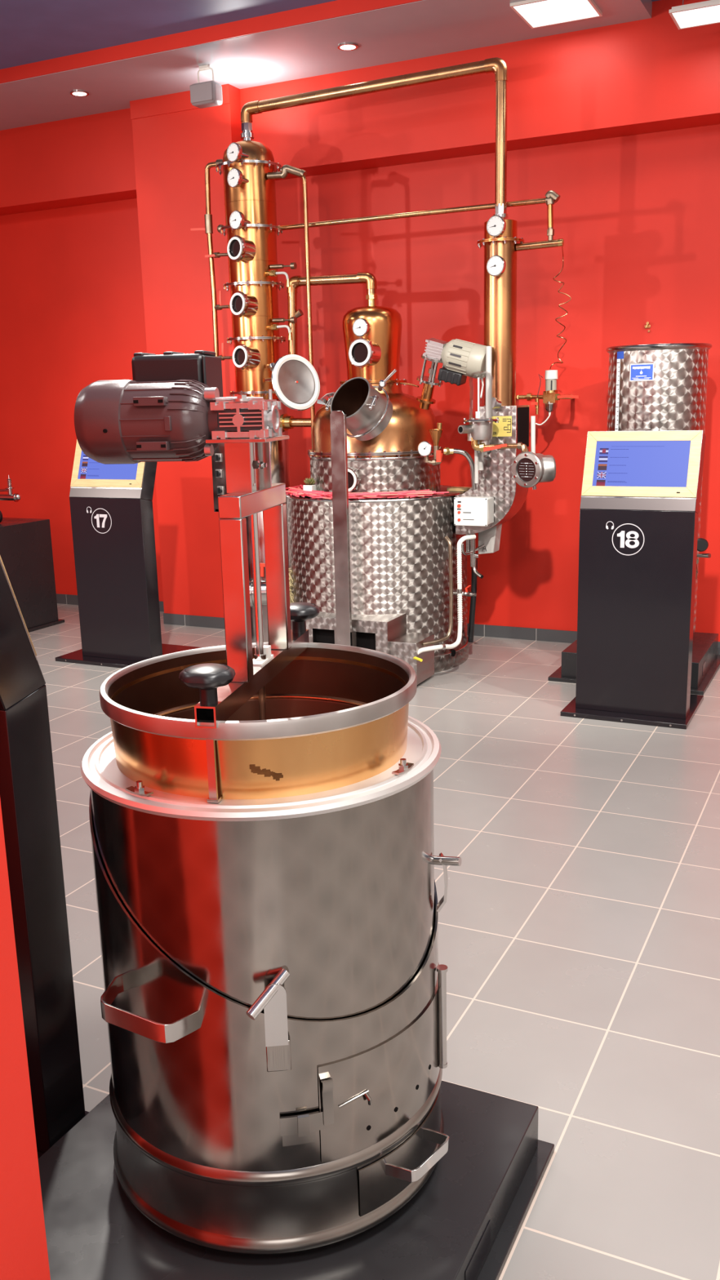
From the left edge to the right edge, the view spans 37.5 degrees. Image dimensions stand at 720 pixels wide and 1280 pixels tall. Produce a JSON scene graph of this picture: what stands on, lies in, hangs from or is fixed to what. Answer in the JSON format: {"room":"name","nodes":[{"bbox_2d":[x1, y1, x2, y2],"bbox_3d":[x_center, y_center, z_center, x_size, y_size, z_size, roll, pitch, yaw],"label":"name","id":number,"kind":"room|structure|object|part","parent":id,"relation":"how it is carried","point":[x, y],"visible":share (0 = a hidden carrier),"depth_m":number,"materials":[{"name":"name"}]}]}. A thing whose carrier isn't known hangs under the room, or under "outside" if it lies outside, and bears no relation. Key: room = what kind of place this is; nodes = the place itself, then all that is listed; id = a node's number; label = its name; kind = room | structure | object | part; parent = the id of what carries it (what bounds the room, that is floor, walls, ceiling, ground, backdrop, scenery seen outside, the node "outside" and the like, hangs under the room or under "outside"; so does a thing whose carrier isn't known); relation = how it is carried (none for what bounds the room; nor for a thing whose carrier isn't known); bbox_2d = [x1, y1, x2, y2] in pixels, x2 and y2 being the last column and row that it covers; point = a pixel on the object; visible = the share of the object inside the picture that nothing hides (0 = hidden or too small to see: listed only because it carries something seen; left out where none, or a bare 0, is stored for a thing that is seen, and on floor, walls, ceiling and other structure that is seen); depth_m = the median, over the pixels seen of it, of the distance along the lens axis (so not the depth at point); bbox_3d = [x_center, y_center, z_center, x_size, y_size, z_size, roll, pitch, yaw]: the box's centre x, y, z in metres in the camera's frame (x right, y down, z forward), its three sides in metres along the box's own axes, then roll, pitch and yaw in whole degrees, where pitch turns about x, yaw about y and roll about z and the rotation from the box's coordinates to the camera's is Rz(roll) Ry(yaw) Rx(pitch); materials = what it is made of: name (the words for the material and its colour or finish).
{"room":"distillery museum","nodes":[
{"label":"distillery museum","id":0,"kind":"room"},
{"bbox_2d":[0,800,50,1279],"bbox_3d":[-1.556,-0.088,1.640,2.510,2.500,0.092,5,14,25],"label":"wall","id":1,"kind":"structure","parent":0,"point":[24,1255],"depth_m":1.25,"materials":[{"name":"red paint"}]},
{"bbox_2d":[302,484,316,491],"bbox_3d":[-0.280,-0.843,5.934,0.056,0.048,0.056,5,14,25],"label":"flower pot","id":2,"kind":"object","parent":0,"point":[306,487],"depth_m":5.91,"materials":[{"name":"white ceramic"}]},
{"bbox_2d":[0,0,652,130],"bbox_3d":[-1.640,-3.365,6.448,6.550,0.075,0.806,5,14,25],"label":"ceiling","id":3,"kind":"structure","parent":0,"point":[422,28],"depth_m":5.82,"materials":[{"name":"white paint"}]},
{"bbox_2d":[70,90,88,96],"bbox_3d":[-1.706,-3.325,6.459,0.112,0.006,0.112,5,14,25],"label":"recessed light","id":4,"kind":"object","parent":3,"relation":"attached to","point":[76,93],"visible":1,"depth_m":6.45,"materials":[{"name":"metal"}]},
{"bbox_3d":[-1.706,-3.325,6.459,0.084,0.005,0.084,5,14,25],"label":"bulb","id":5,"kind":"part","parent":4,"relation":"part of","materials":[{"name":"white"}]},
{"bbox_2d":[129,84,230,119],"bbox_3d":[-1.113,-3.302,6.518,0.730,0.105,0.008,5,14,25],"label":"trim","id":6,"kind":"structure","parent":3,"relation":"attached to","point":[180,101],"depth_m":6.56,"materials":[{"name":"red paint"}]},
{"bbox_2d":[189,64,222,108],"bbox_3d":[-0.875,-3.147,6.032,0.167,0.205,0.117,5,14,25],"label":"floodlight","id":7,"kind":"object","parent":3,"relation":"attached to","point":[205,94],"visible":1,"depth_m":6.00,"materials":[{"name":"grey plastic"}]},
{"bbox_2d":[0,0,422,84],"bbox_3d":[-1.817,-3.281,6.091,6.550,0.073,0.008,5,14,25],"label":"trim","id":8,"kind":"structure","parent":3,"relation":"attached to","point":[337,8],"depth_m":5.62,"materials":[{"name":"red paint"}]},
{"bbox_2d":[337,42,358,50],"bbox_3d":[-0.065,-3.199,5.726,0.112,0.006,0.112,5,14,25],"label":"recessed light","id":9,"kind":"object","parent":3,"relation":"attached to","point":[343,46],"visible":1,"depth_m":5.72,"materials":[{"name":"metal"}]},
{"bbox_3d":[-0.065,-3.199,5.726,0.084,0.005,0.084,5,14,25],"label":"bulb","id":10,"kind":"part","parent":9,"relation":"part of","materials":[{"name":"white"}]},
{"bbox_2d":[510,0,602,28],"bbox_3d":[0.972,-3.110,5.241,0.365,0.014,0.365,5,14,25],"label":"led panel","id":11,"kind":"object","parent":3,"relation":"attached to","point":[535,13],"visible":1,"depth_m":5.25,"materials":[{"name":"white plastic"}]},
{"bbox_2d":[0,0,659,69],"bbox_3d":[-1.708,-2.548,2.535,9.900,0.060,8.755,5,14,25],"label":"ceiling","id":12,"kind":"structure","parent":0,"point":[32,31],"depth_m":5.46,"materials":[{"name":"white paint"}]},
{"bbox_2d":[668,0,719,29],"bbox_3d":[1.588,-3.010,4.903,0.260,0.239,0.260,5,14,25],"label":"led panel","id":13,"kind":"object","parent":12,"relation":"hanging from","point":[706,12],"visible":1,"depth_m":4.91,"materials":[{"name":"white plastic"}]},
{"bbox_3d":[1.590,-2.913,4.925,0.240,0.012,0.240,5,14,25],"label":"plate","id":14,"kind":"part","parent":13,"relation":"part of","materials":[{"name":"white plastic"}]},
{"bbox_2d":[0,124,719,641],"bbox_3d":[0.211,-1.752,6.712,9.900,3.425,0.100,5,14,25],"label":"wall","id":15,"kind":"structure","parent":0,"point":[637,217],"depth_m":6.46,"materials":[{"name":"red paint"}]},
{"bbox_2d":[0,108,137,215],"bbox_3d":[-2.843,-3.356,7.645,3.360,0.565,0.245,5,14,25],"label":"trim","id":16,"kind":"structure","parent":15,"relation":"attached to","point":[89,159],"depth_m":7.12,"materials":[{"name":"red paint"}]},
{"bbox_2d":[131,84,242,617],"bbox_3d":[-0.994,-1.796,7.032,0.730,3.425,0.367,5,14,25],"label":"pillar","id":17,"kind":"structure","parent":15,"relation":"attached to","point":[172,151],"depth_m":6.78,"materials":[{"name":"red paint"}]},
{"bbox_2d":[56,593,719,654],"bbox_3d":[0.147,-0.069,6.871,9.900,0.075,0.379,5,14,25],"label":"baseboard","id":18,"kind":"structure","parent":15,"relation":"attached to","point":[484,630],"depth_m":6.75,"materials":[{"name":"grey tile"}]},
{"bbox_2d":[240,0,719,180],"bbox_3d":[1.944,-2.958,5.370,5.810,0.565,0.245,5,14,25],"label":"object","id":19,"kind":"structure","parent":15,"relation":"attached to","point":[651,75],"depth_m":5.77,"materials":[{"name":"red paint"}]},
{"bbox_2d":[515,369,578,425],"bbox_3d":[1.067,-1.391,6.102,0.346,0.300,0.508,0,13,8],"label":"water valve","id":20,"kind":"object","parent":15,"relation":"attached to","point":[550,396],"visible":0.95,"depth_m":5.90,"materials":[{"name":"gold metal"}]},
{"bbox_3d":[0.977,-1.325,5.949,0.037,0.021,0.006,5,14,25],"label":"red lever","id":21,"kind":"part","parent":20,"relation":"part of","materials":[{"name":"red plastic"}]},
{"bbox_2d":[544,401,555,411],"bbox_3d":[1.062,-1.305,5.935,0.061,0.056,0.061,-12,17,-40],"label":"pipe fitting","id":22,"kind":"object","parent":20,"relation":"on","point":[549,406],"depth_m":5.91,"materials":[{"name":"metal"}]},
{"bbox_2d":[549,246,571,369],"bbox_3d":[1.046,-1.760,5.657,0.108,0.639,0.365,3,13,19],"label":"wire","id":23,"kind":"object","parent":20,"relation":"attached to","point":[562,246],"visible":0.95,"depth_m":5.79,"materials":[{"name":"orange metal"}]},
{"bbox_3d":[1.149,-1.343,5.860,0.120,0.021,0.006,5,14,25],"label":"red lever","id":24,"kind":"part","parent":20,"relation":"part of","materials":[{"name":"red plastic"}]},
{"bbox_2d":[644,321,650,332],"bbox_3d":[1.608,-1.753,5.946,0.032,0.056,0.030,5,14,25],"label":"wall hook","id":25,"kind":"object","parent":15,"relation":"attached to","point":[647,326],"visible":1,"depth_m":5.95,"materials":[{"name":"gold metal"}]},
{"bbox_2d":[28,603,719,1279],"bbox_3d":[-1.626,0.850,3.304,9.900,0.060,8.755,5,14,25],"label":"floor","id":26,"kind":"structure","parent":0,"point":[579,921],"depth_m":3.01,"materials":[{"name":"grey tile"}]},
{"bbox_2d":[0,517,64,632],"bbox_3d":[-2.674,-0.411,7.191,0.795,0.735,0.985,5,14,25],"label":"pedestal","id":27,"kind":"object","parent":26,"relation":"on","point":[26,555],"visible":0.77,"depth_m":7.24,"materials":[{"name":"grey laminate"}]},
{"bbox_2d":[0,475,21,522],"bbox_3d":[-2.431,-0.948,7.145,0.332,0.320,0.120,5,14,25],"label":"pump","id":28,"kind":"object","parent":27,"relation":"on","point":[15,497],"visible":1,"depth_m":7.11,"materials":[{"name":"silver metal"}]},
{"bbox_3d":[-2.665,-0.063,7.269,0.795,0.020,0.985,5,14,25],"label":"plate","id":29,"kind":"part","parent":27,"relation":"part of","materials":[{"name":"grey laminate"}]},
{"bbox_2d":[0,555,88,1159],"bbox_3d":[-0.903,0.412,2.030,0.570,1.322,0.453,5,14,25],"label":"kiosk","id":30,"kind":"object","parent":26,"relation":"on","point":[28,795],"visible":0.7,"depth_m":2.04,"materials":[{"name":"black metal"}]},
{"bbox_3d":[-0.862,-0.119,2.029,0.510,0.287,0.101,5,14,25],"label":"screen frame","id":31,"kind":"part","parent":30,"relation":"part of","materials":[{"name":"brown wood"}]},
{"bbox_3d":[-0.889,1.046,2.172,0.570,0.022,0.450,5,14,25],"label":"plate","id":32,"kind":"part","parent":30,"relation":"part of","materials":[{"name":"black metal"}]},
{"bbox_2d":[55,439,202,668],"bbox_3d":[-1.414,-0.547,6.324,0.705,1.322,0.543,5,14,25],"label":"kiosk","id":33,"kind":"object","parent":26,"relation":"on","point":[111,505],"visible":0.72,"depth_m":6.17,"materials":[{"name":"black metal"}]},
{"bbox_3d":[-1.445,-1.027,6.108,0.510,0.287,0.101,5,14,25],"label":"screen frame","id":34,"kind":"part","parent":33,"relation":"part of","materials":[{"name":"beige plastic"}]},
{"bbox_3d":[-1.398,0.087,6.469,0.705,0.022,0.540,5,14,25],"label":"plate","id":35,"kind":"part","parent":33,"relation":"part of","materials":[{"name":"black metal"}]},
{"bbox_2d":[190,122,315,643],"bbox_3d":[-0.608,-1.410,6.227,0.653,3.010,0.461,-3,13,-8],"label":"column","id":36,"kind":"structure","parent":26,"relation":"on","point":[249,170],"depth_m":6.01,"materials":[{"name":"metal"}]},
{"bbox_3d":[-0.932,-2.383,6.160,0.124,0.021,0.010,5,14,25],"label":"red lever","id":37,"kind":"part","parent":36,"relation":"part of","materials":[{"name":"red plastic"}]},
{"bbox_3d":[-0.849,-2.221,6.135,0.113,0.013,0.010,5,14,25],"label":"red lever","id":38,"kind":"part","parent":36,"relation":"part of","materials":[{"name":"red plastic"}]},
{"bbox_2d":[214,471,220,476],"bbox_3d":[-0.840,-0.978,6.246,0.032,0.036,0.027,5,14,25],"label":"switch","id":39,"kind":"object","parent":36,"relation":"attached to","point":[217,473],"depth_m":6.24,"materials":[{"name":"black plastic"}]},
{"bbox_3d":[-0.812,-1.984,6.173,0.014,0.089,0.010,5,14,25],"label":"red lever","id":40,"kind":"part","parent":36,"relation":"part of","materials":[{"name":"red plastic"}]},
{"bbox_3d":[-0.806,-1.703,6.237,0.014,0.083,0.010,5,14,25],"label":"red lever","id":41,"kind":"part","parent":36,"relation":"part of","materials":[{"name":"red plastic"}]},
{"bbox_2d":[264,377,271,382],"bbox_3d":[-0.501,-1.488,6.072,0.024,0.025,0.110,-13,17,-41],"label":"tap","id":42,"kind":"object","parent":36,"relation":"on","point":[266,380],"depth_m":6.09,"materials":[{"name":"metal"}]},
{"bbox_2d":[266,362,275,370],"bbox_3d":[-0.505,-1.550,6.034,0.044,0.047,0.121,-7,14,-24],"label":"tap","id":43,"kind":"object","parent":36,"relation":"on","point":[268,366],"depth_m":6.00,"materials":[{"name":"metal"}]},
{"bbox_3d":[-0.433,-2.033,5.954,0.082,0.066,0.015,5,14,25],"label":"tap lever","id":44,"kind":"part","parent":36,"relation":"part of","materials":[{"name":"orange metal"}]},
{"bbox_3d":[-0.430,-1.752,6.019,0.089,0.065,0.015,5,14,25],"label":"tap lever","id":45,"kind":"part","parent":36,"relation":"part of","materials":[{"name":"orange metal"}]},
{"bbox_2d":[240,57,507,207],"bbox_3d":[0.044,-2.623,5.686,1.543,0.704,0.066,4,14,24],"label":"pipe","id":46,"kind":"object","parent":36,"relation":"attached to","point":[496,65],"visible":1,"depth_m":5.44,"materials":[{"name":"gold metal"}]},
{"bbox_2d":[80,642,461,1254],"bbox_3d":[-0.161,0.513,1.925,0.632,0.916,0.655,-5,13,-17],"label":"metal vat","id":47,"kind":"object","parent":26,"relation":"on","point":[273,999],"visible":0.99,"depth_m":1.69,"materials":[{"name":"silver metal"}]},
{"bbox_3d":[-0.339,0.581,1.667,0.169,0.056,0.105,5,14,25],"label":"carrying handle","id":48,"kind":"part","parent":47,"relation":"part of","materials":[{"name":"metal"}]},
{"bbox_2d":[74,350,319,803],"bbox_3d":[-0.278,-0.028,1.838,0.327,0.915,0.578,1,13,12],"label":"agitator","id":49,"kind":"object","parent":47,"relation":"attached to","point":[174,407],"visible":1,"depth_m":1.69,"materials":[{"name":"metal"}]},
{"bbox_3d":[-0.296,-0.356,1.728,0.160,0.131,0.129,1,13,12],"label":"motor","id":50,"kind":"part","parent":49,"relation":"part of","materials":[{"name":"grey metal"}]},
{"bbox_3d":[-0.227,0.066,1.588,0.083,0.056,0.084,5,14,25],"label":"clamp knob","id":51,"kind":"part","parent":49,"relation":"part of","materials":[{"name":"black"}]},
{"bbox_2d":[214,454,220,461],"bbox_3d":[-0.840,-1.067,6.224,0.032,0.036,0.027,5,14,25],"label":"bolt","id":52,"kind":"object","parent":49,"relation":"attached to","point":[217,457],"depth_m":6.22,"materials":[{"name":"black plastic"}]},
{"bbox_2d":[216,487,222,493],"bbox_3d":[-0.833,-0.881,6.265,0.032,0.036,0.027,5,14,25],"label":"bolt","id":53,"kind":"object","parent":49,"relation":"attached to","point":[219,490],"depth_m":6.26,"materials":[{"name":"black plastic"}]},
{"bbox_2d":[211,443,229,511],"bbox_3d":[-0.797,-0.970,6.296,0.136,0.415,0.080,5,14,25],"label":"bracket","id":54,"kind":"object","parent":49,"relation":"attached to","point":[220,482],"depth_m":6.26,"materials":[{"name":"metal"}]},
{"bbox_3d":[-0.196,-0.062,1.685,0.037,0.262,0.026,1,13,12],"label":"portal post","id":55,"kind":"part","parent":49,"relation":"part of","materials":[{"name":"metal"}]},
{"bbox_3d":[-0.181,-0.326,1.723,0.099,0.006,0.136,1,13,12],"label":"motor plate","id":56,"kind":"part","parent":49,"relation":"part of","materials":[{"name":"metal"}]},
{"bbox_3d":[-0.148,-0.113,1.902,0.037,0.262,0.026,1,13,12],"label":"portal post","id":57,"kind":"part","parent":49,"relation":"part of","materials":[{"name":"metal"}]},
{"bbox_3d":[-0.118,-0.043,2.058,0.083,0.056,0.084,5,14,25],"label":"clamp knob","id":58,"kind":"part","parent":49,"relation":"part of","materials":[{"name":"black"}]},
{"bbox_2d":[107,647,408,720],"bbox_3d":[-0.167,0.309,1.895,0.515,0.488,0.515,5,14,25],"label":"copper kettle","id":59,"kind":"object","parent":47,"relation":"on","point":[321,683],"depth_m":2.03,"materials":[{"name":"brown metal"}]},
{"bbox_3d":[-0.170,0.193,1.869,0.625,0.018,0.625,5,14,25],"label":"plate","id":60,"kind":"part","parent":47,"relation":"part of","materials":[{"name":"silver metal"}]},
{"bbox_3d":[-0.051,0.735,1.689,0.018,0.083,0.012,-6,14,-19],"label":"latch lever","id":61,"kind":"part","parent":47,"relation":"part of","materials":[{"name":"metal"}]},
{"bbox_3d":[-0.008,0.747,1.718,0.057,0.023,0.012,-5,13,-17],"label":"latch lever","id":62,"kind":"part","parent":47,"relation":"part of","materials":[{"name":"metal"}]},
{"bbox_3d":[0.073,0.721,1.857,0.086,0.174,0.421,6,15,28],"label":"fire door","id":63,"kind":"part","parent":47,"relation":"part of","materials":[{"name":"metal"}]},
{"bbox_3d":[0.100,0.879,1.927,0.072,0.088,0.392,3,14,20],"label":"ash drawer","id":64,"kind":"part","parent":47,"relation":"part of","materials":[{"name":"metal"}]},
{"bbox_3d":[0.101,0.878,1.808,0.060,0.034,0.112,9,16,38],"label":"drawer handle","id":65,"kind":"part","parent":47,"relation":"part of","materials":[{"name":"silver metal"}]},
{"bbox_3d":[0.148,0.677,1.907,0.020,0.197,0.020,5,14,25],"label":"hinge rod","id":66,"kind":"part","parent":47,"relation":"part of","materials":[{"name":"metal"}]},
{"bbox_2d":[38,1080,554,1279],"bbox_3d":[-0.187,1.035,1.945,0.873,0.110,0.855,5,14,25],"label":"plinth","id":67,"kind":"object","parent":26,"relation":"on","point":[465,1222],"visible":0.54,"depth_m":1.85,"materials":[{"name":"grey laminate"}]},
{"bbox_3d":[-0.186,1.081,1.955,0.873,0.017,0.855,5,14,25],"label":"plate","id":68,"kind":"part","parent":67,"relation":"part of","materials":[{"name":"grey laminate"}]},
{"bbox_2d":[329,410,352,646],"bbox_3d":[-0.094,-0.454,5.508,0.082,1.439,0.024,5,14,25],"label":"upright","id":69,"kind":"object","parent":26,"relation":"on","point":[337,418],"visible":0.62,"depth_m":5.47,"materials":[{"name":"silver metal"}]},
{"bbox_2d":[248,293,485,684],"bbox_3d":[0.054,-0.906,6.045,1.472,2.075,1.182,5,14,25],"label":"distillation still","id":70,"kind":"object","parent":26,"relation":"on","point":[398,547],"depth_m":5.72,"materials":[{"name":"metal"}]},
{"bbox_2d":[248,562,266,607],"bbox_3d":[-0.513,-0.326,6.300,0.322,0.268,0.240,5,14,25],"label":"outlet","id":71,"kind":"object","parent":70,"relation":"attached to","point":[263,582],"depth_m":6.26,"materials":[{"name":"plastic"}]},
{"bbox_2d":[288,568,293,603],"bbox_3d":[-0.437,-0.461,6.044,0.190,0.708,0.123,5,14,25],"label":"bead garland","id":72,"kind":"object","parent":70,"relation":"hanging from","point":[291,580],"visible":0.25,"depth_m":6.07,"materials":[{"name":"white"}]},
{"bbox_3d":[-0.340,-1.361,5.611,0.300,0.292,0.080,-11,16,-36],"label":"manhole lid","id":73,"kind":"part","parent":70,"relation":"part of","materials":[{"name":"metal"}]},
{"bbox_2d":[280,413,311,431],"bbox_3d":[-0.365,-1.272,6.196,0.288,0.100,0.106,5,14,25],"label":"pipe","id":74,"kind":"object","parent":70,"relation":"attached to","point":[286,422],"visible":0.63,"depth_m":6.19,"materials":[{"name":"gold metal"}]},
{"bbox_3d":[-0.334,-1.361,5.604,0.232,0.226,0.056,-11,16,-36],"label":"lid plate","id":75,"kind":"part","parent":70,"relation":"part of","materials":[{"name":"grey metal"}]},
{"bbox_2d":[302,477,316,491],"bbox_3d":[-0.280,-0.862,5.928,0.073,0.089,0.070,5,14,25],"label":"potted succulent","id":76,"kind":"object","parent":70,"relation":"on","point":[310,486],"visible":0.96,"depth_m":5.91,"materials":[{"name":"green plant"}]},
{"bbox_3d":[-0.202,-1.262,5.614,0.061,0.042,0.029,5,14,25],"label":"hinge arm","id":77,"kind":"part","parent":70,"relation":"part of","materials":[{"name":"metal"}]},
{"bbox_2d":[286,271,377,355],"bbox_3d":[-0.194,-1.763,6.023,0.631,0.599,0.070,4,14,22],"label":"pipe","id":78,"kind":"object","parent":70,"relation":"attached to","point":[368,278],"visible":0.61,"depth_m":5.98,"materials":[{"name":"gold metal"}]},
{"bbox_3d":[-0.071,0.065,5.701,0.130,0.240,0.025,5,14,25],"label":"firebox door","id":79,"kind":"part","parent":70,"relation":"part of","materials":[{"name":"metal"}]},
{"bbox_2d":[285,484,448,499],"bbox_3d":[-0.079,-0.811,5.849,1.046,0.033,0.496,8,16,36],"label":"ring","id":80,"kind":"object","parent":70,"relation":"on","point":[293,491],"visible":0.9,"depth_m":5.68,"materials":[{"name":"red fabric"}]},
{"bbox_2d":[309,453,440,492],"bbox_3d":[0.088,-0.960,6.089,0.752,0.212,0.752,5,14,25],"label":"pot","id":81,"kind":"object","parent":70,"relation":"on","point":[376,473],"depth_m":5.75,"materials":[{"name":"metal"}]},
{"bbox_3d":[0.122,-1.333,5.443,0.071,0.111,0.146,-11,16,-35],"label":"clamp lever","id":82,"kind":"part","parent":70,"relation":"part of","materials":[{"name":"silver metal"}]},
{"bbox_3d":[0.291,0.100,5.545,0.017,0.029,0.108,-8,15,-29],"label":"yellow tap lever","id":83,"kind":"part","parent":70,"relation":"part of","materials":[{"name":"yellow plastic"}]},
{"bbox_3d":[0.400,-0.984,5.574,0.028,0.070,0.028,5,14,25],"label":"funnel stem","id":84,"kind":"part","parent":70,"relation":"part of","materials":[{"name":"grey metal"}]},
{"bbox_2d":[422,536,453,646],"bbox_3d":[0.415,-0.257,5.609,0.067,0.562,0.222,10,17,42],"label":"pipe","id":85,"kind":"object","parent":70,"relation":"attached to","point":[450,544],"visible":1,"depth_m":5.65,"materials":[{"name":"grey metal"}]},
{"bbox_3d":[0.411,-0.959,5.539,0.024,0.060,0.012,5,14,25],"label":"red valve handle","id":86,"kind":"part","parent":70,"relation":"part of","materials":[{"name":"red plastic"}]},
{"bbox_2d":[417,534,475,654],"bbox_3d":[0.465,-0.235,5.630,0.100,0.600,0.485,11,18,43],"label":"conduit","id":87,"kind":"object","parent":70,"relation":"attached to","point":[459,590],"visible":1,"depth_m":5.69,"materials":[{"name":"white plastic"}]},
{"bbox_3d":[0.606,-0.849,5.973,0.220,0.020,0.080,5,14,25],"label":"wooden slat","id":88,"kind":"part","parent":70,"relation":"part of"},
{"bbox_3d":[0.559,-1.478,5.592,0.263,0.212,0.178,5,14,25],"label":"agitator motor","id":89,"kind":"part","parent":70,"relation":"part of","materials":[{"name":"beige metal"}]},
{"bbox_2d":[453,585,476,596],"bbox_3d":[0.556,-0.270,5.773,0.034,0.068,0.175,-13,17,-42],"label":"tap","id":90,"kind":"object","parent":70,"relation":"attached to","point":[466,593],"visible":0.72,"depth_m":5.74,"materials":[{"name":"metal"}]},
{"bbox_2d":[467,558,477,642],"bbox_3d":[0.641,-0.221,6.058,0.034,0.503,0.147,-2,13,-5],"label":"hose","id":91,"kind":"object","parent":70,"relation":"attached to","point":[473,580],"visible":0.84,"depth_m":6.03,"materials":[{"name":"black plastic"}]},
{"bbox_2d":[455,203,564,534],"bbox_3d":[0.791,-1.406,5.616,0.546,1.695,0.281,5,14,25],"label":"condenser","id":92,"kind":"object","parent":70,"relation":"attached to","point":[500,242],"visible":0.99,"depth_m":5.56,"materials":[{"name":"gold metal"}]},
{"bbox_2d":[275,190,559,239],"bbox_3d":[0.267,-2.212,5.730,1.645,0.253,0.071,5,14,25],"label":"pipe","id":93,"kind":"object","parent":92,"relation":"attached to","point":[552,197],"visible":1,"depth_m":5.62,"materials":[{"name":"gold metal"}]},
{"bbox_2d":[461,528,484,578],"bbox_3d":[0.627,-0.472,5.805,0.112,0.264,0.223,5,14,25],"label":"pipes","id":94,"kind":"object","parent":92,"relation":"attached to","point":[470,544],"visible":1,"depth_m":5.81,"materials":[{"name":"metal"}]},
{"bbox_2d":[453,496,493,526],"bbox_3d":[0.611,-0.692,5.689,0.188,0.150,0.134,5,14,25],"label":"control box","id":95,"kind":"object","parent":92,"relation":"attached to","point":[478,511],"visible":1,"depth_m":5.64,"materials":[{"name":"white plastic"}]},
{"bbox_2d":[478,524,502,554],"bbox_3d":[0.724,-0.568,5.910,0.108,0.175,0.104,5,14,25],"label":"junction box","id":96,"kind":"object","parent":92,"relation":"attached to","point":[491,538],"visible":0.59,"depth_m":5.88,"materials":[{"name":"grey plastic"}]},
{"bbox_2d":[457,346,528,483],"bbox_3d":[0.712,-1.158,5.477,0.366,0.699,0.252,5,14,25],"label":"station","id":97,"kind":"object","parent":92,"relation":"attached to","point":[479,431],"visible":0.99,"depth_m":5.48,"materials":[{"name":"metal"}]},
{"bbox_2d":[457,422,493,452],"bbox_3d":[0.609,-1.051,5.503,0.124,0.156,0.184,11,17,43],"label":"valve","id":98,"kind":"object","parent":97,"relation":"on","point":[480,433],"depth_m":5.47,"materials":[{"name":"grey metal"}]},
{"bbox_3d":[0.693,-0.985,5.441,0.126,0.039,0.014,5,14,27],"label":"red lever","id":99,"kind":"part","parent":97,"relation":"part of","materials":[{"name":"red plastic"}]},
{"bbox_2d":[493,418,511,434],"bbox_3d":[0.745,-1.125,5.595,0.104,0.080,0.001,5,14,25],"label":"print","id":100,"kind":"object","parent":92,"relation":"attached to","point":[504,426],"depth_m":5.59,"materials":[{"name":"yellow paper"}]},
{"bbox_3d":[0.874,-1.137,5.675,0.003,0.210,0.190,5,14,25],"label":"panel","id":101,"kind":"part","parent":92,"relation":"part of","materials":[{"name":"black"}]},
{"bbox_2d":[511,415,555,489],"bbox_3d":[0.851,-0.959,5.440,0.206,0.370,0.351,-10,15,-34],"label":"motor","id":102,"kind":"object","parent":92,"relation":"attached to","point":[529,468],"visible":1,"depth_m":5.34,"materials":[{"name":"grey metal"}]},
{"bbox_2d":[560,430,706,728],"bbox_3d":[1.312,-0.316,5.010,0.580,1.322,0.528,5,14,25],"label":"kiosk","id":103,"kind":"object","parent":26,"relation":"on","point":[641,491],"visible":1,"depth_m":4.85,"materials":[{"name":"black metal"}]},
{"bbox_3d":[1.328,0.318,5.154,0.580,0.022,0.525,5,14,25],"label":"plate","id":104,"kind":"part","parent":103,"relation":"part of","materials":[{"name":"black metal"}]},
{"bbox_3d":[1.267,-0.796,4.792,0.510,0.287,0.101,5,14,25],"label":"screen frame","id":105,"kind":"part","parent":103,"relation":"part of","materials":[{"name":"beige plastic"}]},
{"bbox_2d":[547,631,719,694],"bbox_3d":[1.543,0.086,5.854,0.800,0.155,0.825,5,14,25],"label":"plinth","id":106,"kind":"object","parent":26,"relation":"on","point":[705,663],"visible":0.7,"depth_m":5.65,"materials":[{"name":"grey laminate"}]},
{"bbox_3d":[1.545,0.152,5.869,0.800,0.020,0.825,5,14,25],"label":"plate","id":107,"kind":"part","parent":106,"relation":"part of","materials":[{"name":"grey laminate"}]},
{"bbox_2d":[605,342,711,633],"bbox_3d":[1.590,-0.747,5.624,0.605,1.569,0.528,5,14,25],"label":"storage tank","id":108,"kind":"object","parent":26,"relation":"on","point":[652,387],"visible":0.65,"depth_m":5.32,"materials":[{"name":"metal"}]},
{"bbox_2d":[632,366,650,379],"bbox_3d":[1.404,-1.333,5.297,0.098,0.062,0.005,7,15,33],"label":"print","id":109,"kind":"object","parent":108,"relation":"attached to","point":[638,372],"depth_m":5.29,"materials":[{"name":"white"}]},
{"bbox_3d":[1.405,-1.336,5.297,0.113,0.074,0.007,7,15,33],"label":"sticker panel","id":110,"kind":"part","parent":108,"relation":"part of","materials":[{"name":"blue"}]},
{"bbox_2d":[695,556,698,578],"bbox_3d":[1.722,-0.380,5.467,0.032,0.120,0.087,0,13,6],"label":"tap","id":111,"kind":"object","parent":108,"relation":"on","point":[697,561],"depth_m":5.44,"materials":[{"name":"metal"}]},
{"bbox_3d":[1.725,-0.435,5.433,0.040,0.041,0.200,-5,13,-15],"label":"tap handle","id":112,"kind":"part","parent":108,"relation":"part of","materials":[{"name":"metal"}]}
]}

